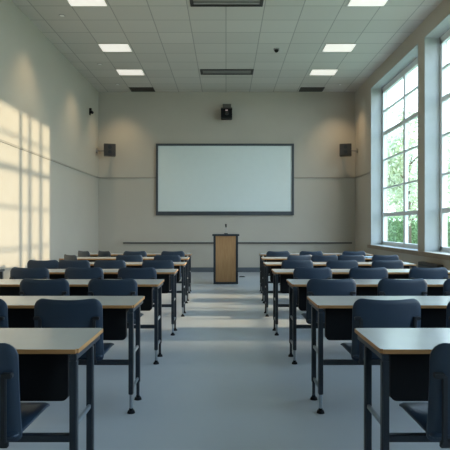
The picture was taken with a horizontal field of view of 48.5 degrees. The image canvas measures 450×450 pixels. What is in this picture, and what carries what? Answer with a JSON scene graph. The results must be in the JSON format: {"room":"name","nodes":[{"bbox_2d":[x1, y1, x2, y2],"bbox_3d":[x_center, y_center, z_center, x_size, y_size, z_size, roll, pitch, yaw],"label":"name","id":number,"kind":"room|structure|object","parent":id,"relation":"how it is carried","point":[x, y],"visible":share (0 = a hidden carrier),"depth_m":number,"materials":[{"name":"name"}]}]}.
{"room":"lecture hall","nodes":[
{"label":"lecture hall","id":0,"kind":"room"},
{"bbox_2d":[0,0,98,278],"bbox_3d":[-3.700,-1.245,5.965,0.200,5.090,16.330,0,0,0],"label":"wall","id":1,"kind":"structure","parent":0,"point":[49,210],"depth_m":9.81,"materials":[{"name":"paint"}]},
{"bbox_2d":[0,139,98,177],"bbox_3d":[-3.591,-1.363,5.956,0.018,0.035,16.312,0,0,0],"label":"trim","id":2,"kind":"structure","parent":1,"relation":"attached to","point":[3,141],"depth_m":9.82,"materials":[{"name":"paint"}]},
{"bbox_2d":[0,272,449,449],"bbox_3d":[0.140,1.375,5.965,7.880,0.150,16.730,0,0,0],"label":"floor","id":3,"kind":"structure","parent":0,"point":[224,380],"depth_m":3.90,"materials":[{"name":"plastic"}]},
{"bbox_2d":[0,269,4,278],"bbox_3d":[-3.200,0.925,6.210,0.720,0.750,0.420,0,0,0],"label":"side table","id":4,"kind":"object","parent":3,"relation":"on","point":[1,270],"visible":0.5,"depth_m":6.36,"materials":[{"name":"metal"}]},
{"bbox_2d":[0,328,102,449],"bbox_3d":[-1.745,0.925,2.455,2.181,0.750,0.483,0,0,0],"label":"school desk","id":5,"kind":"object","parent":3,"relation":"on","point":[48,357],"visible":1,"depth_m":2.33,"materials":[{"name":"laminate"}]},
{"bbox_2d":[0,343,49,447],"bbox_3d":[-1.065,0.703,2.230,0.445,0.462,0.481,0,0,0],"label":"chair","id":6,"kind":"object","parent":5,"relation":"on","point":[16,416],"visible":1,"depth_m":2.03,"materials":[{"name":"blue plastic"}]},
{"bbox_2d":[64,254,76,260],"bbox_3d":[-2.429,0.703,8.413,0.481,0.462,0.445,0,0,-44],"label":"chair","id":7,"kind":"object","parent":3,"relation":"on","point":[66,257],"visible":0.09,"depth_m":8.20,"materials":[{"name":"blue plastic"}]},
{"bbox_2d":[0,296,144,413],"bbox_3d":[-1.723,0.925,3.693,2.181,0.750,0.483,0,0,0],"label":"school desk","id":8,"kind":"object","parent":3,"relation":"on","point":[20,308],"visible":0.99,"depth_m":3.56,"materials":[{"name":"laminate"}]},
{"bbox_2d":[0,299,7,327],"bbox_3d":[-1.650,0.703,3.467,0.445,0.462,0.481,0,0,0],"label":"chair","id":9,"kind":"object","parent":8,"relation":"on","point":[3,305],"visible":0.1,"depth_m":3.26,"materials":[{"name":"blue plastic"}]},
{"bbox_2d":[33,298,113,363],"bbox_3d":[-1.030,0.703,3.467,0.445,0.462,0.481,0,0,0],"label":"chair","id":10,"kind":"object","parent":8,"relation":"on","point":[48,313],"visible":0.52,"depth_m":3.24,"materials":[{"name":"blue plastic"}]},
{"bbox_2d":[58,260,89,268],"bbox_3d":[-2.120,0.703,7.180,0.445,0.462,0.481,0,0,0],"label":"chair","id":11,"kind":"object","parent":3,"relation":"on","point":[63,264],"visible":0.15,"depth_m":6.95,"materials":[{"name":"blue plastic"}]},
{"bbox_2d":[0,279,163,364],"bbox_3d":[-1.722,0.925,4.931,2.181,0.750,0.483,0,0,0],"label":"school desk","id":12,"kind":"object","parent":3,"relation":"on","point":[8,287],"visible":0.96,"depth_m":4.80,"materials":[{"name":"laminate"}]},
{"bbox_2d":[19,279,69,295],"bbox_3d":[-1.635,0.703,4.705,0.445,0.462,0.481,0,0,0],"label":"chair","id":13,"kind":"object","parent":12,"relation":"on","point":[28,287],"visible":0.23,"depth_m":4.47,"materials":[{"name":"blue plastic"}]},
{"bbox_2d":[88,279,143,325],"bbox_3d":[-1.020,0.703,4.705,0.445,0.462,0.481,0,0,0],"label":"chair","id":14,"kind":"object","parent":12,"relation":"on","point":[96,287],"visible":0.26,"depth_m":4.47,"materials":[{"name":"blue plastic"}]},
{"bbox_2d":[77,251,89,256],"bbox_3d":[-2.559,0.703,9.650,0.481,0.462,0.445,0,0,-44],"label":"chair","id":15,"kind":"object","parent":3,"relation":"on","point":[80,253],"visible":0.23,"depth_m":9.44,"materials":[{"name":"blue plastic"}]},
{"bbox_2d":[97,251,110,256],"bbox_3d":[-2.170,0.703,9.650,0.481,0.462,0.445,0,0,-44],"label":"chair","id":16,"kind":"object","parent":3,"relation":"on","point":[100,253],"visible":0.18,"depth_m":9.44,"materials":[{"name":"blue plastic"}]},
{"bbox_2d":[48,269,177,335],"bbox_3d":[-1.587,0.925,6.168,1.961,0.750,0.483,0,0,0],"label":"school desk","id":17,"kind":"object","parent":3,"relation":"on","point":[53,273],"visible":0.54,"depth_m":6.04,"materials":[{"name":"laminate"}]},
{"bbox_2d":[9,267,48,278],"bbox_3d":[-2.255,0.703,5.942,0.445,0.462,0.481,0,0,0],"label":"chair","id":18,"kind":"object","parent":17,"relation":"on","point":[42,272],"visible":0.17,"depth_m":5.71,"materials":[{"name":"blue plastic"}]},
{"bbox_2d":[64,267,103,278],"bbox_3d":[-1.630,0.703,5.942,0.445,0.462,0.481,0,0,0],"label":"chair","id":19,"kind":"object","parent":17,"relation":"on","point":[70,272],"visible":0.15,"depth_m":5.71,"materials":[{"name":"blue plastic"}]},
{"bbox_2d":[118,267,156,303],"bbox_3d":[-1.020,0.703,5.942,0.445,0.462,0.481,0,0,0],"label":"chair","id":20,"kind":"object","parent":17,"relation":"on","point":[123,272],"visible":0.27,"depth_m":5.71,"materials":[{"name":"blue plastic"}]},
{"bbox_2d":[59,257,189,302],"bbox_3d":[-1.730,0.925,8.643,2.181,0.750,0.483,0,0,0],"label":"school desk","id":21,"kind":"object","parent":3,"relation":"on","point":[90,259],"visible":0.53,"depth_m":8.46,"materials":[{"name":"laminate"}]},
{"bbox_2d":[154,255,181,278],"bbox_3d":[-0.965,0.703,8.417,0.445,0.462,0.481,0,0,0],"label":"chair","id":22,"kind":"object","parent":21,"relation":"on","point":[175,258],"visible":0.25,"depth_m":8.19,"materials":[{"name":"blue plastic"}]},
{"bbox_2d":[116,255,142,261],"bbox_3d":[-1.590,0.703,8.417,0.445,0.462,0.481,0,0,0],"label":"chair","id":23,"kind":"object","parent":3,"relation":"on","point":[127,258],"visible":0.15,"depth_m":8.19,"materials":[{"name":"blue plastic"}]},
{"bbox_2d":[90,262,186,316],"bbox_3d":[-1.685,0.925,7.405,2.181,0.750,0.483,0,0,0],"label":"school desk","id":24,"kind":"object","parent":3,"relation":"on","point":[177,265],"visible":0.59,"depth_m":7.28,"materials":[{"name":"laminate"}]},
{"bbox_2d":[27,260,58,268],"bbox_3d":[-2.550,0.703,7.180,0.445,0.462,0.481,0,0,0],"label":"chair","id":25,"kind":"object","parent":24,"relation":"on","point":[49,264],"visible":0.12,"depth_m":6.95,"materials":[{"name":"blue plastic"}]},
{"bbox_2d":[94,260,125,268],"bbox_3d":[-1.620,0.703,7.180,0.445,0.462,0.481,0,0,0],"label":"chair","id":26,"kind":"object","parent":24,"relation":"on","point":[104,264],"visible":0.13,"depth_m":6.95,"materials":[{"name":"blue plastic"}]},
{"bbox_2d":[142,260,173,289],"bbox_3d":[-0.950,0.703,7.180,0.445,0.462,0.481,0,0,0],"label":"chair","id":27,"kind":"object","parent":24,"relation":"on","point":[161,264],"visible":0.16,"depth_m":6.95,"materials":[{"name":"blue plastic"}]},
{"bbox_2d":[90,253,191,292],"bbox_3d":[-1.775,0.925,9.880,2.181,0.750,0.483,0,0,0],"label":"school desk","id":28,"kind":"object","parent":3,"relation":"on","point":[91,254],"visible":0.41,"depth_m":9.66,"materials":[{"name":"laminate"}]},
{"bbox_2d":[123,251,146,256],"bbox_3d":[-1.720,0.703,9.655,0.445,0.462,0.481,0,0,0],"label":"chair","id":29,"kind":"object","parent":28,"relation":"on","point":[142,253],"visible":0.13,"depth_m":9.43,"materials":[{"name":"blue plastic"}]},
{"bbox_2d":[161,251,184,261],"bbox_3d":[-1.005,0.703,9.655,0.445,0.462,0.481,0,0,0],"label":"chair","id":30,"kind":"object","parent":3,"relation":"on","point":[180,253],"visible":0.18,"depth_m":9.43,"materials":[{"name":"blue plastic"}]},
{"bbox_2d":[212,234,238,283],"bbox_3d":[-0.004,0.741,11.370,0.605,1.118,0.500,0,0,0],"label":"lectern","id":31,"kind":"object","parent":3,"relation":"on","point":[225,246],"visible":0.99,"depth_m":11.16,"materials":[{"name":"brown wood"}]},
{"bbox_2d":[259,253,372,292],"bbox_3d":[1.753,0.925,9.880,2.181,0.750,0.483,0,0,0],"label":"school desk","id":32,"kind":"object","parent":3,"relation":"on","point":[260,254],"visible":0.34,"depth_m":9.66,"materials":[{"name":"laminate"}]},
{"bbox_2d":[266,251,289,261],"bbox_3d":[0.985,0.703,9.655,0.445,0.462,0.481,0,0,0],"label":"chair","id":33,"kind":"object","parent":32,"relation":"on","point":[269,253],"visible":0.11,"depth_m":9.42,"materials":[{"name":"blue plastic"}]},
{"bbox_2d":[299,251,322,255],"bbox_3d":[1.610,0.703,9.655,0.445,0.462,0.481,0,0,0],"label":"chair","id":34,"kind":"object","parent":32,"relation":"on","point":[312,253],"visible":0.17,"depth_m":9.42,"materials":[{"name":"blue plastic"}]},
{"bbox_2d":[342,251,365,255],"bbox_3d":[2.420,0.703,9.655,0.445,0.462,0.481,0,0,0],"label":"chair","id":35,"kind":"object","parent":32,"relation":"on","point":[344,252],"visible":0.17,"depth_m":9.42,"materials":[{"name":"blue plastic"}]},
{"bbox_2d":[261,257,371,302],"bbox_3d":[1.705,0.925,8.643,2.181,0.750,0.483,0,0,0],"label":"school desk","id":36,"kind":"object","parent":3,"relation":"on","point":[269,259],"visible":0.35,"depth_m":8.46,"materials":[{"name":"laminate"}]},
{"bbox_2d":[287,255,311,260],"bbox_3d":[1.177,0.703,8.417,0.445,0.462,0.481,0,0,-11],"label":"chair","id":37,"kind":"object","parent":36,"relation":"on","point":[290,257],"visible":0.18,"depth_m":8.18,"materials":[{"name":"blue plastic"}]},
{"bbox_2d":[311,255,337,261],"bbox_3d":[1.620,0.703,8.417,0.445,0.462,0.481,0,0,0],"label":"chair","id":38,"kind":"object","parent":36,"relation":"on","point":[315,258],"visible":0.17,"depth_m":8.19,"materials":[{"name":"blue plastic"}]},
{"bbox_2d":[338,255,364,261],"bbox_3d":[2.060,0.703,8.417,0.445,0.462,0.481,0,0,0],"label":"chair","id":39,"kind":"object","parent":36,"relation":"on","point":[359,258],"visible":0.19,"depth_m":8.19,"materials":[{"name":"blue plastic"}]},
{"bbox_2d":[372,255,398,261],"bbox_3d":[2.620,0.703,8.417,0.445,0.462,0.481,0,0,0],"label":"chair","id":40,"kind":"object","parent":36,"relation":"on","point":[374,257],"visible":0.09,"depth_m":8.19,"materials":[{"name":"blue plastic"}]},
{"bbox_2d":[263,262,416,316],"bbox_3d":[1.655,0.925,7.405,2.181,0.750,0.483,0,0,0],"label":"school desk","id":41,"kind":"object","parent":3,"relation":"on","point":[273,265],"visible":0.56,"depth_m":7.28,"materials":[{"name":"laminate"}]},
{"bbox_2d":[279,260,312,284],"bbox_3d":[0.996,0.703,7.180,0.445,0.462,0.481,0,0,0],"label":"chair","id":42,"kind":"object","parent":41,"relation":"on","point":[286,264],"visible":0.16,"depth_m":6.95,"materials":[{"name":"blue plastic"}]},
{"bbox_2d":[326,260,357,268],"bbox_3d":[1.620,0.703,7.180,0.445,0.462,0.481,0,0,0],"label":"chair","id":43,"kind":"object","parent":41,"relation":"on","point":[332,264],"visible":0.15,"depth_m":6.95,"materials":[{"name":"blue plastic"}]},
{"bbox_2d":[371,260,403,268],"bbox_3d":[2.255,0.703,7.180,0.445,0.462,0.481,0,0,0],"label":"chair","id":44,"kind":"object","parent":41,"relation":"on","point":[392,264],"visible":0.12,"depth_m":6.95,"materials":[{"name":"blue plastic"}]},
{"bbox_2d":[271,269,449,335],"bbox_3d":[1.667,0.925,6.168,2.181,0.750,0.483,0,0,0],"label":"school desk","id":45,"kind":"object","parent":3,"relation":"on","point":[285,274],"visible":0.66,"depth_m":6.04,"materials":[{"name":"laminate"}]},
{"bbox_2d":[293,267,331,303],"bbox_3d":[0.995,0.703,5.942,0.445,0.462,0.481,0,0,0],"label":"chair","id":46,"kind":"object","parent":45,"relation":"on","point":[299,272],"visible":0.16,"depth_m":5.71,"materials":[{"name":"blue plastic"}]},
{"bbox_2d":[349,267,387,278],"bbox_3d":[1.636,0.703,5.942,0.445,0.462,0.481,0,0,0],"label":"chair","id":47,"kind":"object","parent":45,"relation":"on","point":[355,272],"visible":0.22,"depth_m":5.71,"materials":[{"name":"blue plastic"}]},
{"bbox_2d":[409,267,447,278],"bbox_3d":[2.325,0.703,5.942,0.445,0.462,0.481,0,0,0],"label":"chair","id":48,"kind":"object","parent":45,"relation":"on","point":[415,272],"visible":0.22,"depth_m":5.71,"materials":[{"name":"blue plastic"}]},
{"bbox_2d":[287,279,446,364],"bbox_3d":[1.710,0.925,4.931,2.181,0.750,0.483,0,0,0],"label":"school desk","id":49,"kind":"object","parent":3,"relation":"on","point":[364,287],"visible":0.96,"depth_m":4.80,"materials":[{"name":"laminate"}]},
{"bbox_2d":[301,279,355,325],"bbox_3d":[0.950,0.703,4.705,0.445,0.462,0.481,0,0,0],"label":"chair","id":50,"kind":"object","parent":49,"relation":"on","point":[315,287],"visible":0.41,"depth_m":4.48,"materials":[{"name":"blue plastic"}]},
{"bbox_2d":[377,279,426,295],"bbox_3d":[1.590,0.703,4.705,0.445,0.462,0.481,0,0,0],"label":"chair","id":51,"kind":"object","parent":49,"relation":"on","point":[386,287],"visible":0.23,"depth_m":4.47,"materials":[{"name":"blue plastic"}]},
{"bbox_2d":[443,279,449,295],"bbox_3d":[2.180,0.703,4.705,0.445,0.462,0.481,0,0,0],"label":"chair","id":52,"kind":"object","parent":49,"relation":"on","point":[446,285],"visible":0.13,"depth_m":4.49,"materials":[{"name":"blue plastic"}]},
{"bbox_2d":[307,296,449,413],"bbox_3d":[1.721,0.925,3.693,2.181,0.750,0.483,0,0,0],"label":"school desk","id":53,"kind":"object","parent":3,"relation":"on","point":[337,309],"visible":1,"depth_m":3.56,"materials":[{"name":"laminate"}]},
{"bbox_2d":[341,298,420,363],"bbox_3d":[1.050,0.703,3.467,0.445,0.462,0.481,0,0,0],"label":"chair","id":54,"kind":"object","parent":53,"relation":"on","point":[366,313],"visible":0.51,"depth_m":3.24,"materials":[{"name":"blue plastic"}]},
{"bbox_2d":[446,301,449,327],"bbox_3d":[1.665,0.703,3.467,0.445,0.462,0.481,0,0,0],"label":"chair","id":55,"kind":"object","parent":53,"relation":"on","point":[448,304],"visible":0.11,"depth_m":3.26,"materials":[{"name":"blue plastic"}]},
{"bbox_2d":[354,328,449,449],"bbox_3d":[1.775,0.925,2.455,2.181,0.750,0.483,0,0,0],"label":"school desk","id":56,"kind":"object","parent":3,"relation":"on","point":[404,353],"visible":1,"depth_m":2.33,"materials":[{"name":"laminate"}]},
{"bbox_2d":[399,343,449,447],"bbox_3d":[1.050,0.703,2.230,0.445,0.462,0.481,0,0,0],"label":"chair","id":57,"kind":"object","parent":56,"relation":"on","point":[433,416],"visible":1,"depth_m":2.02,"materials":[{"name":"blue plastic"}]},
{"bbox_2d":[99,92,354,266],"bbox_3d":[0.140,-1.245,14.230,7.880,5.090,0.200,0,0,0],"label":"wall","id":58,"kind":"structure","parent":0,"point":[316,123],"depth_m":14.13,"materials":[{"name":"paint"}]},
{"bbox_2d":[96,143,115,156],"bbox_3d":[-3.332,-2.085,13.843,0.535,0.330,0.500,0,0,-14],"label":"wall speaker","id":59,"kind":"object","parent":58,"relation":"attached to","point":[109,150],"visible":1,"depth_m":13.64},
{"bbox_2d":[104,144,114,154],"bbox_3d":[-3.169,-2.085,13.637,0.290,0.290,0.013,0,0,-14],"label":"grille","id":60,"kind":"object","parent":59,"relation":"attached to","point":[109,149],"depth_m":13.62,"materials":[{"name":"black plastic"}]},
{"bbox_2d":[156,144,293,214],"bbox_3d":[-0.030,-1.310,14.100,3.890,2.020,0.060,0,0,0],"label":"projection screen","id":61,"kind":"object","parent":58,"relation":"attached to","point":[192,179],"visible":1,"depth_m":14.10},
{"bbox_2d":[191,267,259,271],"bbox_3d":[0.025,1.235,14.120,7.250,0.130,0.020,0,0,0],"label":"baseboard","id":62,"kind":"structure","parent":58,"relation":"attached to","point":[193,269],"depth_m":14.11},
{"bbox_2d":[221,104,231,119],"bbox_3d":[0.015,-3.210,13.928,0.320,0.460,0.404,0,0,0],"label":"projector","id":63,"kind":"object","parent":58,"relation":"attached to","point":[226,110],"visible":1,"depth_m":13.77,"materials":[{"name":"black plastic"}]},
{"bbox_2d":[99,177,354,177],"bbox_3d":[0.025,-1.363,14.121,7.250,0.035,0.018,0,0,0],"label":"trim","id":64,"kind":"structure","parent":58,"relation":"attached to","point":[99,177],"depth_m":14.11,"materials":[{"name":"paint"}]},
{"bbox_2d":[123,241,351,243],"bbox_3d":[0.325,0.466,14.100,6.450,0.068,0.060,0,0,0],"label":"trim","id":65,"kind":"structure","parent":58,"relation":"attached to","point":[124,242],"depth_m":14.08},
{"bbox_2d":[339,143,357,156],"bbox_3d":[3.403,-2.085,13.848,0.496,0.330,0.500,0,0,14],"label":"wall speaker","id":66,"kind":"object","parent":58,"relation":"attached to","point":[345,150],"visible":1,"depth_m":13.64},
{"bbox_2d":[340,144,350,154],"bbox_3d":[3.259,-2.085,13.637,0.290,0.290,0.013,0,0,14],"label":"grille","id":67,"kind":"object","parent":66,"relation":"attached to","point":[345,149],"depth_m":13.63,"materials":[{"name":"black plastic"}]},
{"bbox_2d":[12,0,442,91],"bbox_3d":[0.140,-3.865,5.965,7.880,0.150,16.730,0,0,0],"label":"ceiling","id":68,"kind":"structure","parent":0,"point":[171,41],"depth_m":10.16,"materials":[{"name":"tile"}]},
{"bbox_2d":[66,0,108,6],"bbox_3d":[-2.350,-3.784,8.370,0.656,0.012,0.496,0,0,0],"label":"recessed light","id":69,"kind":"object","parent":68,"relation":"in","point":[73,3],"visible":1,"depth_m":8.50,"materials":[{"name":"white plastic"}]},
{"bbox_2d":[97,43,132,51],"bbox_3d":[-2.350,-3.784,10.620,0.656,0.012,0.496,0,0,0],"label":"recessed light","id":70,"kind":"object","parent":68,"relation":"in","point":[105,47],"visible":1,"depth_m":10.60,"materials":[{"name":"white plastic"}]},
{"bbox_2d":[115,69,144,75],"bbox_3d":[-2.350,-3.784,12.310,0.656,0.012,0.496,0,0,0],"label":"recessed light","id":71,"kind":"object","parent":68,"relation":"in","point":[122,72],"visible":1,"depth_m":12.32,"materials":[{"name":"white plastic"}]},
{"bbox_2d":[117,70,143,74],"bbox_3d":[-2.350,-3.787,12.310,0.620,0.007,0.460,0,0,0],"label":"diffuser","id":72,"kind":"object","parent":71,"relation":"attached to","point":[121,72],"depth_m":12.32,"materials":[{"name":"white plastic"}]},
{"bbox_2d":[129,87,154,91],"bbox_3d":[-2.320,-3.782,13.860,0.660,0.016,0.400,0,0,0],"label":"ceiling vent","id":73,"kind":"object","parent":68,"relation":"in","point":[133,89],"visible":1,"depth_m":13.87,"materials":[{"name":"black metal"}]},
{"bbox_2d":[190,0,263,6],"bbox_3d":[0.010,-3.782,8.440,1.240,0.016,0.340,0,0,0],"label":"ceiling vent","id":74,"kind":"object","parent":68,"relation":"in","point":[193,3],"visible":1,"depth_m":8.49,"materials":[{"name":"grey metal"}]},
{"bbox_2d":[200,69,253,74],"bbox_3d":[0.020,-3.782,12.280,1.300,0.016,0.400,0,0,0],"label":"ceiling vent","id":75,"kind":"object","parent":68,"relation":"in","point":[202,71],"visible":1,"depth_m":12.25,"materials":[{"name":"grey metal"}]},
{"bbox_2d":[299,87,324,91],"bbox_3d":[2.370,-3.782,13.860,0.660,0.016,0.400,0,0,0],"label":"ceiling vent","id":76,"kind":"object","parent":68,"relation":"in","point":[302,89],"visible":1,"depth_m":13.87,"materials":[{"name":"black metal"}]},
{"bbox_2d":[308,69,338,75],"bbox_3d":[2.400,-3.784,12.310,0.656,0.012,0.496,0,0,0],"label":"recessed light","id":77,"kind":"object","parent":68,"relation":"in","point":[314,72],"visible":1,"depth_m":12.32,"materials":[{"name":"white plastic"}]},
{"bbox_2d":[310,70,336,74],"bbox_3d":[2.400,-3.787,12.310,0.620,0.007,0.460,0,0,0],"label":"diffuser","id":78,"kind":"object","parent":77,"relation":"attached to","point":[313,72],"depth_m":12.32,"materials":[{"name":"white plastic"}]},
{"bbox_2d":[321,43,357,51],"bbox_3d":[2.400,-3.784,10.620,0.656,0.012,0.496,0,0,0],"label":"recessed light","id":79,"kind":"object","parent":68,"relation":"in","point":[329,47],"visible":1,"depth_m":10.60,"materials":[{"name":"white plastic"}]},
{"bbox_2d":[346,0,388,6],"bbox_3d":[2.400,-3.784,8.370,0.656,0.012,0.496,0,0,0],"label":"recessed light","id":80,"kind":"object","parent":68,"relation":"in","point":[352,3],"visible":1,"depth_m":8.50,"materials":[{"name":"white plastic"}]},
{"bbox_2d":[355,0,449,278],"bbox_3d":[3.865,-1.245,5.965,0.430,5.090,16.330,0,0,0],"label":"wall","id":81,"kind":"structure","parent":0,"point":[363,93],"depth_m":11.59,"materials":[{"name":"paint"}]},
{"bbox_2d":[367,43,418,255],"bbox_3d":[3.805,-1.462,11.050,0.410,4.035,3.400,0,0,0],"label":"window","id":82,"kind":"structure","parent":81,"relation":"in","point":[408,63],"depth_m":12.21,"materials":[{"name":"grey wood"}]},
{"bbox_2d":[418,261,443,267],"bbox_3d":[3.582,0.885,8.750,0.136,0.470,0.840,0,0,0],"label":"wall heater","id":83,"kind":"object","parent":81,"relation":"attached to","point":[421,264],"visible":0.2,"depth_m":8.72,"materials":[{"name":"grey metal"}]},
{"bbox_2d":[418,264,435,267],"bbox_3d":[3.518,0.873,8.750,0.008,0.375,0.760,0,0,0],"label":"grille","id":84,"kind":"object","parent":83,"relation":"attached to","point":[419,265],"depth_m":8.75,"materials":[{"name":"grey metal"}]},
{"bbox_2d":[419,13,449,259],"bbox_3d":[3.805,-1.462,7.650,0.410,4.035,3.400,0,0,0],"label":"window","id":85,"kind":"structure","parent":81,"relation":"in","point":[435,66],"depth_m":9.18,"materials":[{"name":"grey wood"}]},
{"label":"outside","id":86,"kind":"structure","parent":0,"visible":0},
{"bbox_3d":[47.050,1.700,45.000,85.900,0.200,150.000,0,0,0],"label":"ground","id":87,"kind":"structure","parent":86,"visible":0},
{"bbox_2d":[388,100,417,243],"bbox_3d":[10.112,-2.786,28.599,4.198,8.773,3.516,0,0,22],"label":"tree","id":88,"kind":"object","parent":87,"relation":"on","point":[395,170],"visible":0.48,"depth_m":28.15,"materials":[{"name":"green plant"}]},
{"bbox_2d":[388,138,417,220],"bbox_3d":[13.956,-3.052,40.897,4.446,9.304,4.749,0,0,0],"label":"tree","id":89,"kind":"object","parent":87,"relation":"on","point":[416,138],"visible":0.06,"depth_m":40.18,"materials":[{"name":"green plant"}]},
{"bbox_2d":[388,215,449,246],"bbox_3d":[13.004,0.495,34.005,10.411,2.621,4.409,0,0,0],"label":"hedge","id":90,"kind":"object","parent":87,"relation":"on","point":[395,228],"visible":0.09,"depth_m":32.40,"materials":[{"name":"green plant"}]},
{"bbox_2d":[393,129,449,208],"bbox_3d":[19.974,-4.196,50.214,7.173,11.592,7.257,0,0,-5],"label":"tree","id":91,"kind":"object","parent":87,"relation":"on","point":[410,129],"visible":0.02,"depth_m":48.88,"materials":[{"name":"green plant"}]},
{"bbox_2d":[448,109,449,215],"bbox_3d":[18.589,-3.964,39.669,5.829,11.128,5.904,0,0,-5],"label":"tree","id":92,"kind":"object","parent":87,"relation":"on","point":[448,109],"visible":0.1,"depth_m":38.66,"materials":[{"name":"green plant"}]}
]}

